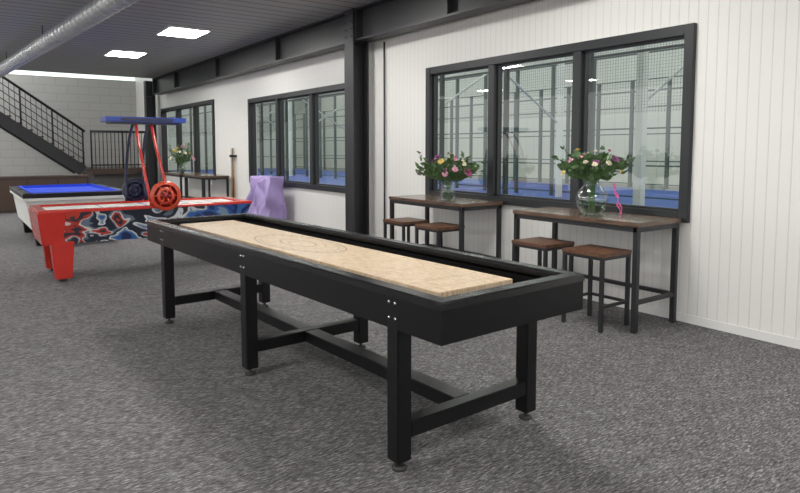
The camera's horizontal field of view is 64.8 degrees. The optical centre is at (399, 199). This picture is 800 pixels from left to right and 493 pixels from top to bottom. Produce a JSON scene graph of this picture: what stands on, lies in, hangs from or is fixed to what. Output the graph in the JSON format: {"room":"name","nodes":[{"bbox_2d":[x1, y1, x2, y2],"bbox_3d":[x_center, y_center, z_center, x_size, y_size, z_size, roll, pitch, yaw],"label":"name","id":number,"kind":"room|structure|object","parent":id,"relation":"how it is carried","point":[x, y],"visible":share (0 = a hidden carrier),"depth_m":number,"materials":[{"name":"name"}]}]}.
{"room":"game room","nodes":[
{"label":"game room","id":0,"kind":"room"},
{"bbox_2d":[0,74,137,175],"bbox_3d":[-13.820,-2.384,16.629,12.970,5.000,0.150,-3,6,-35],"label":"wall","id":1,"kind":"structure","parent":0,"point":[83,101],"depth_m":19.16,"materials":[{"name":"white brick"}]},
{"bbox_2d":[9,70,133,80],"bbox_3d":[-13.799,-3.889,16.505,12.900,0.780,0.040,-3,6,-35],"label":"window","id":2,"kind":"structure","parent":1,"relation":"in","point":[22,72],"depth_m":19.20,"materials":[{"name":"white"}]},
{"bbox_2d":[0,0,376,77],"bbox_3d":[-4.624,-2.298,3.901,13.040,0.100,24.400,-3,6,-35],"label":"ceiling","id":3,"kind":"structure","parent":0,"point":[233,24],"depth_m":10.04,"materials":[{"name":"grey metal"}]},
{"bbox_2d":[0,0,138,77],"bbox_3d":[-3.376,-2.306,7.224,0.248,0.413,19.990,-4,6,-40],"label":"ventilation duct","id":4,"kind":"object","parent":3,"relation":"hanging from","point":[94,12],"visible":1,"depth_m":8.45,"materials":[{"name":"metal"}]},
{"bbox_2d":[104,50,147,57],"bbox_3d":[-5.571,-2.948,12.783,0.660,0.020,0.840,-3,6,-35],"label":"recessed light","id":5,"kind":"object","parent":3,"relation":"in","point":[116,53],"visible":1,"depth_m":12.70,"materials":[{"name":"white plastic"}]},
{"bbox_2d":[156,26,210,38],"bbox_3d":[-3.587,-2.759,10.422,0.660,0.020,0.840,-3,6,-35],"label":"recessed light","id":6,"kind":"object","parent":3,"relation":"in","point":[174,31],"visible":1,"depth_m":10.39,"materials":[{"name":"white plastic"}]},
{"bbox_2d":[152,12,343,94],"bbox_3d":[-3.682,-2.765,13.145,0.240,0.441,10.370,-3,6,-35],"label":"steel beam","id":7,"kind":"structure","parent":3,"relation":"attached to","point":[326,35],"depth_m":11.41,"materials":[{"name":"black metal"}]},
{"bbox_2d":[355,0,533,41],"bbox_3d":[3.354,-1.978,3.314,0.240,0.441,13.340,-3,6,-35],"label":"steel beam","id":8,"kind":"structure","parent":3,"relation":"attached to","point":[379,19],"depth_m":7.80,"materials":[{"name":"black metal"}]},
{"bbox_2d":[134,77,305,169],"bbox_3d":[-14.653,-5.917,44.493,18.000,7.800,0.200,-3,6,-35],"label":"wall","id":9,"kind":"structure","parent":0,"point":[299,133],"depth_m":47.20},
{"bbox_2d":[0,168,799,492],"bbox_3d":[-3.895,-0.115,20.308,33.020,0.110,52.500,-3,6,-35],"label":"floor","id":10,"kind":"structure","parent":0,"point":[99,394],"depth_m":3.63,"materials":[{"name":"carpet"}]},
{"bbox_2d":[0,174,90,212],"bbox_3d":[-8.447,-0.148,14.892,2.000,0.820,0.560,-3,6,-35],"label":"sideboard","id":11,"kind":"object","parent":10,"relation":"on","point":[7,203],"visible":0.29,"depth_m":14.47,"materials":[{"name":"brown wood"}]},
{"bbox_2d":[0,174,90,178],"bbox_3d":[-8.447,-0.537,14.861,2.000,0.040,0.560,-3,6,-35],"label":"countertop","id":12,"kind":"structure","parent":11,"relation":"on","point":[84,175],"depth_m":14.69,"materials":[{"name":"brown wood"}]},
{"bbox_2d":[9,183,124,245],"bbox_3d":[-5.561,0.208,10.516,1.440,0.808,2.500,-3,6,-35],"label":"pool table","id":13,"kind":"object","parent":10,"relation":"on","point":[24,196],"visible":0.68,"depth_m":9.72,"materials":[{"name":"white laminate"}]},
{"bbox_2d":[18,186,34,193],"bbox_3d":[-6.034,-0.145,10.150,0.050,0.045,2.200,-3,6,-35],"label":"cushion","id":14,"kind":"object","parent":13,"relation":"on","point":[22,188],"depth_m":9.97,"materials":[{"name":"blue fabric"}]},
{"bbox_2d":[22,184,89,187],"bbox_3d":[-6.206,-0.244,11.386,1.100,0.045,0.050,-3,6,-35],"label":"cushion","id":15,"kind":"object","parent":13,"relation":"on","point":[62,185],"depth_m":11.36,"materials":[{"name":"blue fabric"}]},
{"bbox_2d":[43,190,115,192],"bbox_3d":[-4.917,-0.100,9.585,1.100,0.045,0.050,-3,6,-35],"label":"cushion","id":16,"kind":"object","parent":13,"relation":"on","point":[100,190],"depth_m":9.59,"materials":[{"name":"blue fabric"}]},
{"bbox_2d":[91,184,118,190],"bbox_3d":[-5.089,-0.199,10.821,0.050,0.045,2.200,-3,6,-35],"label":"cushion","id":17,"kind":"object","parent":13,"relation":"on","point":[101,187],"depth_m":10.83,"materials":[{"name":"blue fabric"}]},
{"bbox_2d":[82,130,145,188],"bbox_3d":[-8.499,-1.043,18.849,1.700,1.973,2.200,-3,6,-35],"label":"landing","id":18,"kind":"object","parent":10,"relation":"on","point":[109,176],"depth_m":17.96,"materials":[{"name":"black metal"}]},
{"bbox_2d":[0,76,86,174],"bbox_3d":[-10.887,-2.768,16.753,4.354,4.308,1.065,-3,6,-35],"label":"staircase","id":19,"kind":"structure","parent":18,"relation":"attached to","point":[7,124],"depth_m":17.10,"materials":[{"name":"grey metal"}]},
{"bbox_2d":[28,116,251,281],"bbox_3d":[-3.148,-0.083,7.747,2.398,1.830,1.020,-3,6,-35],"label":"table","id":20,"kind":"object","parent":10,"relation":"on","point":[56,227],"visible":0.89,"depth_m":7.34,"materials":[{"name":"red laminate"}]},
{"bbox_2d":[143,80,157,199],"bbox_3d":[-7.133,-1.682,18.051,0.300,3.374,0.300,-3,6,-35],"label":"steel column","id":21,"kind":"structure","parent":10,"relation":"on","point":[149,98],"depth_m":18.00,"materials":[{"name":"black metal"}]},
{"bbox_2d":[164,172,205,197],"bbox_3d":[-5.248,-0.212,15.328,0.600,0.878,1.400,-3,6,-35],"label":"bar table","id":22,"kind":"object","parent":10,"relation":"on","point":[176,174],"visible":0.31,"depth_m":14.91,"materials":[{"name":"brown wood"}]},
{"bbox_3d":[-5.268,-0.749,15.209,0.180,0.210,0.180,-3,6,-35],"label":"flower vase","id":23,"kind":"object","parent":22,"relation":"on","visible":0},
{"bbox_2d":[168,142,194,171],"bbox_3d":[-5.293,-1.024,15.173,0.668,0.711,0.733,-3,6,-35],"label":"bouquet","id":24,"kind":"object","parent":23,"relation":"in","point":[179,158],"visible":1,"depth_m":15.10,"materials":[{"name":"green plant"}]},
{"bbox_2d":[184,174,228,197],"bbox_3d":[-4.304,-0.106,14.009,0.600,0.878,1.250,-3,6,-35],"label":"bar table","id":25,"kind":"object","parent":10,"relation":"on","point":[202,177],"visible":0.62,"depth_m":13.65,"materials":[{"name":"brown wood"}]},
{"bbox_2d":[245,175,286,219],"bbox_3d":[-2.496,0.052,11.452,0.471,0.969,1.130,-3,6,-35],"label":"fabric bag","id":26,"kind":"object","parent":10,"relation":"on","point":[266,195],"visible":0.72,"depth_m":11.13,"materials":[{"name":"purple fabric"}]},
{"bbox_2d":[344,8,368,234],"bbox_3d":[-0.611,-0.953,8.938,0.300,3.374,0.300,-3,6,-35],"label":"steel column","id":27,"kind":"structure","parent":10,"relation":"on","point":[356,53],"depth_m":8.90,"materials":[{"name":"black metal"}]},
{"bbox_2d":[146,213,584,471],"bbox_3d":[-0.648,0.689,4.335,0.963,0.835,3.808,-4,6,-38],"label":"table","id":28,"kind":"object","parent":10,"relation":"on","point":[438,296],"visible":1,"depth_m":3.36,"materials":[{"name":"black laminate"}]},
{"bbox_2d":[383,217,429,245],"bbox_3d":[0.071,0.549,7.390,0.380,0.627,0.410,-3,6,-35],"label":"bar stool","id":29,"kind":"object","parent":10,"relation":"on","point":[404,222],"visible":0.59,"depth_m":7.30,"materials":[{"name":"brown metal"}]},
{"bbox_2d":[169,168,678,207],"bbox_3d":[0.364,-0.436,23.639,12.800,0.020,50.000,-3,6,-35],"label":"court","id":30,"kind":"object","parent":10,"relation":"on","point":[298,177],"visible":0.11,"depth_m":22.47,"materials":[{"name":"blue"}]},
{"bbox_2d":[168,105,211,130],"bbox_3d":[-11.298,-5.337,36.367,5.140,7.660,0.180,-3,6,-35],"label":"frame","id":31,"kind":"object","parent":30,"relation":"on","point":[211,105],"visible":0.04,"depth_m":36.25,"materials":[{"name":"white metal"}]},
{"bbox_2d":[192,99,291,175],"bbox_3d":[-7.814,-4.947,31.498,5.140,7.660,0.180,-3,6,-35],"label":"frame","id":32,"kind":"object","parent":30,"relation":"on","point":[289,103],"visible":0.18,"depth_m":32.98,"materials":[{"name":"white metal"}]},
{"bbox_2d":[257,99,344,129],"bbox_3d":[-4.330,-4.558,26.628,5.140,7.660,0.180,-3,6,-35],"label":"frame","id":33,"kind":"object","parent":30,"relation":"on","point":[290,99],"visible":0.02,"depth_m":26.89,"materials":[{"name":"white metal"}]},
{"bbox_2d":[308,96,344,181],"bbox_3d":[-0.846,-4.168,21.759,5.140,7.660,0.180,-3,6,-35],"label":"frame","id":34,"kind":"object","parent":30,"relation":"on","point":[342,105],"visible":0.02,"depth_m":20.56,"materials":[{"name":"white metal"}]},
{"bbox_2d":[168,41,683,199],"bbox_3d":[-4.868,-2.343,22.207,0.080,4.010,44.080,-3,6,-35],"label":"netting","id":35,"kind":"object","parent":30,"relation":"on","point":[507,69],"visible":0.12,"depth_m":12.45,"materials":[{"name":"fabric"}]},
{"bbox_2d":[256,47,683,200],"bbox_3d":[-0.010,-2.652,26.061,0.090,4.010,43.345,-3,6,-35],"label":"fence","id":36,"kind":"object","parent":30,"relation":"on","point":[553,77],"visible":0.37,"depth_m":21.72,"materials":[{"name":"grey metal"}]},
{"bbox_2d":[438,57,564,196],"bbox_3d":[2.639,-3.779,16.890,5.140,7.660,0.180,-3,6,-35],"label":"frame","id":37,"kind":"object","parent":30,"relation":"on","point":[560,108],"visible":0.26,"depth_m":18.38,"materials":[{"name":"white metal"}]},
{"bbox_2d":[632,45,682,205],"bbox_3d":[6.123,-3.389,12.021,5.140,7.660,0.180,-3,6,-35],"label":"frame","id":38,"kind":"object","parent":30,"relation":"on","point":[640,138],"visible":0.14,"depth_m":10.69,"materials":[{"name":"white metal"}]},
{"bbox_2d":[415,222,464,247],"bbox_3d":[0.431,0.589,6.887,0.380,0.627,0.410,-3,6,-35],"label":"bar stool","id":39,"kind":"object","parent":10,"relation":"on","point":[438,228],"visible":0.57,"depth_m":6.79,"materials":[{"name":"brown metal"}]},
{"bbox_2d":[389,194,502,258],"bbox_3d":[0.495,0.430,7.302,0.600,0.878,1.340,-3,6,-35],"label":"bar table","id":40,"kind":"object","parent":10,"relation":"on","point":[459,204],"visible":0.62,"depth_m":6.93,"materials":[{"name":"brown wood"}]},
{"bbox_3d":[0.542,-0.101,7.108,0.180,0.210,0.180,-3,6,-35],"label":"flower vase","id":41,"kind":"object","parent":40,"relation":"on","visible":0},
{"bbox_2d":[415,151,484,197],"bbox_3d":[0.554,-0.284,7.079,0.699,0.527,0.861,-3,6,-35],"label":"bouquet","id":42,"kind":"object","parent":41,"relation":"in","point":[447,172],"visible":1,"depth_m":6.97,"materials":[{"name":"green plant"}]},
{"bbox_2d":[295,75,682,188],"bbox_3d":[4.801,-2.910,29.293,0.110,4.010,43.655,-3,6,-35],"label":"fence","id":43,"kind":"object","parent":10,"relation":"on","point":[669,92],"visible":0.39,"depth_m":26.18,"materials":[{"name":"grey metal"}]},
{"bbox_2d":[512,237,574,271],"bbox_3d":[1.285,0.685,5.694,0.380,0.627,0.410,-3,6,-35],"label":"bar stool","id":44,"kind":"object","parent":10,"relation":"on","point":[544,244],"visible":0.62,"depth_m":5.61,"materials":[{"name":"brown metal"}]},
{"bbox_2d":[561,244,631,332],"bbox_3d":[1.622,0.722,5.223,0.380,0.627,0.410,-3,6,-35],"label":"bar stool","id":45,"kind":"object","parent":10,"relation":"on","point":[591,252],"visible":0.92,"depth_m":5.15,"materials":[{"name":"brown wood"}]},
{"bbox_2d":[513,206,680,333],"bbox_3d":[1.697,0.565,5.622,0.600,0.878,1.340,-3,6,-35],"label":"bar table","id":46,"kind":"object","parent":10,"relation":"on","point":[635,223],"visible":0.85,"depth_m":5.25,"materials":[{"name":"brown wood"}]},
{"bbox_2d":[576,181,607,214],"bbox_3d":[1.680,-0.014,5.514,0.276,0.290,0.276,-3,6,-35],"label":"flower vase","id":47,"kind":"object","parent":46,"relation":"on","point":[583,181],"visible":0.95,"depth_m":5.51,"materials":[{"name":"clear glass"}]},
{"bbox_2d":[550,145,634,211],"bbox_3d":[1.704,-0.184,5.489,0.574,0.580,0.670,-3,6,-35],"label":"bouquet","id":48,"kind":"object","parent":47,"relation":"in","point":[613,163],"visible":1,"depth_m":5.42,"materials":[{"name":"green plant"}]},
{"bbox_2d":[613,183,621,213],"bbox_3d":[1.896,-0.005,5.485,0.084,0.274,0.004,0,5,5],"label":"ribbon","id":49,"kind":"object","parent":48,"relation":"attached to","point":[617,195],"visible":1,"depth_m":5.49,"materials":[{"name":"pink fabric"}]},
{"bbox_2d":[135,0,799,338],"bbox_3d":[-1.322,-1.887,10.424,0.150,5.000,24.700,-3,6,-35],"label":"wall","id":50,"kind":"structure","parent":0,"point":[739,252],"depth_m":5.50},
{"bbox_2d":[161,99,215,179],"bbox_3d":[-5.468,-1.507,16.207,0.140,1.840,4.350,-3,6,-35],"label":"window","id":51,"kind":"structure","parent":50,"relation":"in","point":[196,128],"depth_m":15.63,"materials":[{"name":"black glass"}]},
{"bbox_2d":[229,148,236,197],"bbox_3d":[-3.565,-0.363,13.501,0.070,1.470,0.260,-3,6,-35],"label":"cue rack","id":52,"kind":"object","parent":50,"relation":"attached to","point":[233,194],"visible":0.61,"depth_m":13.47,"materials":[{"name":"brown wood"}]},
{"bbox_2d":[247,83,344,192],"bbox_3d":[-1.838,-1.052,11.139,0.140,1.680,4.050,-3,6,-35],"label":"window","id":53,"kind":"structure","parent":50,"relation":"in","point":[313,93],"depth_m":11.13,"materials":[{"name":"black metal"}]},
{"bbox_2d":[383,42,384,218],"bbox_3d":[-0.217,-0.713,8.783,0.023,2.920,0.024,-3,6,-35],"label":"conduit pipe","id":54,"kind":"object","parent":50,"relation":"attached to","point":[383,42],"visible":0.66,"depth_m":8.72,"materials":[{"name":"grey metal"}]},
{"bbox_2d":[425,23,696,222],"bbox_3d":[1.402,-0.732,6.607,0.140,1.625,3.530,-3,6,-35],"label":"window","id":55,"kind":"structure","parent":50,"relation":"in","point":[580,51],"depth_m":6.11,"materials":[{"name":"black metal"}]},
{"bbox_2d":[583,291,799,348],"bbox_3d":[-1.359,0.577,10.533,0.012,0.070,24.500,-3,6,-35],"label":"baseboard","id":56,"kind":"structure","parent":50,"relation":"attached to","point":[717,325],"depth_m":5.05,"materials":[{"name":"white laminate"}]},
{"bbox_2d":[305,40,683,186],"bbox_3d":[7.691,-4.641,28.545,0.200,7.800,52.000,-3,6,-35],"label":"wall","id":57,"kind":"structure","parent":0,"point":[618,144],"depth_m":28.73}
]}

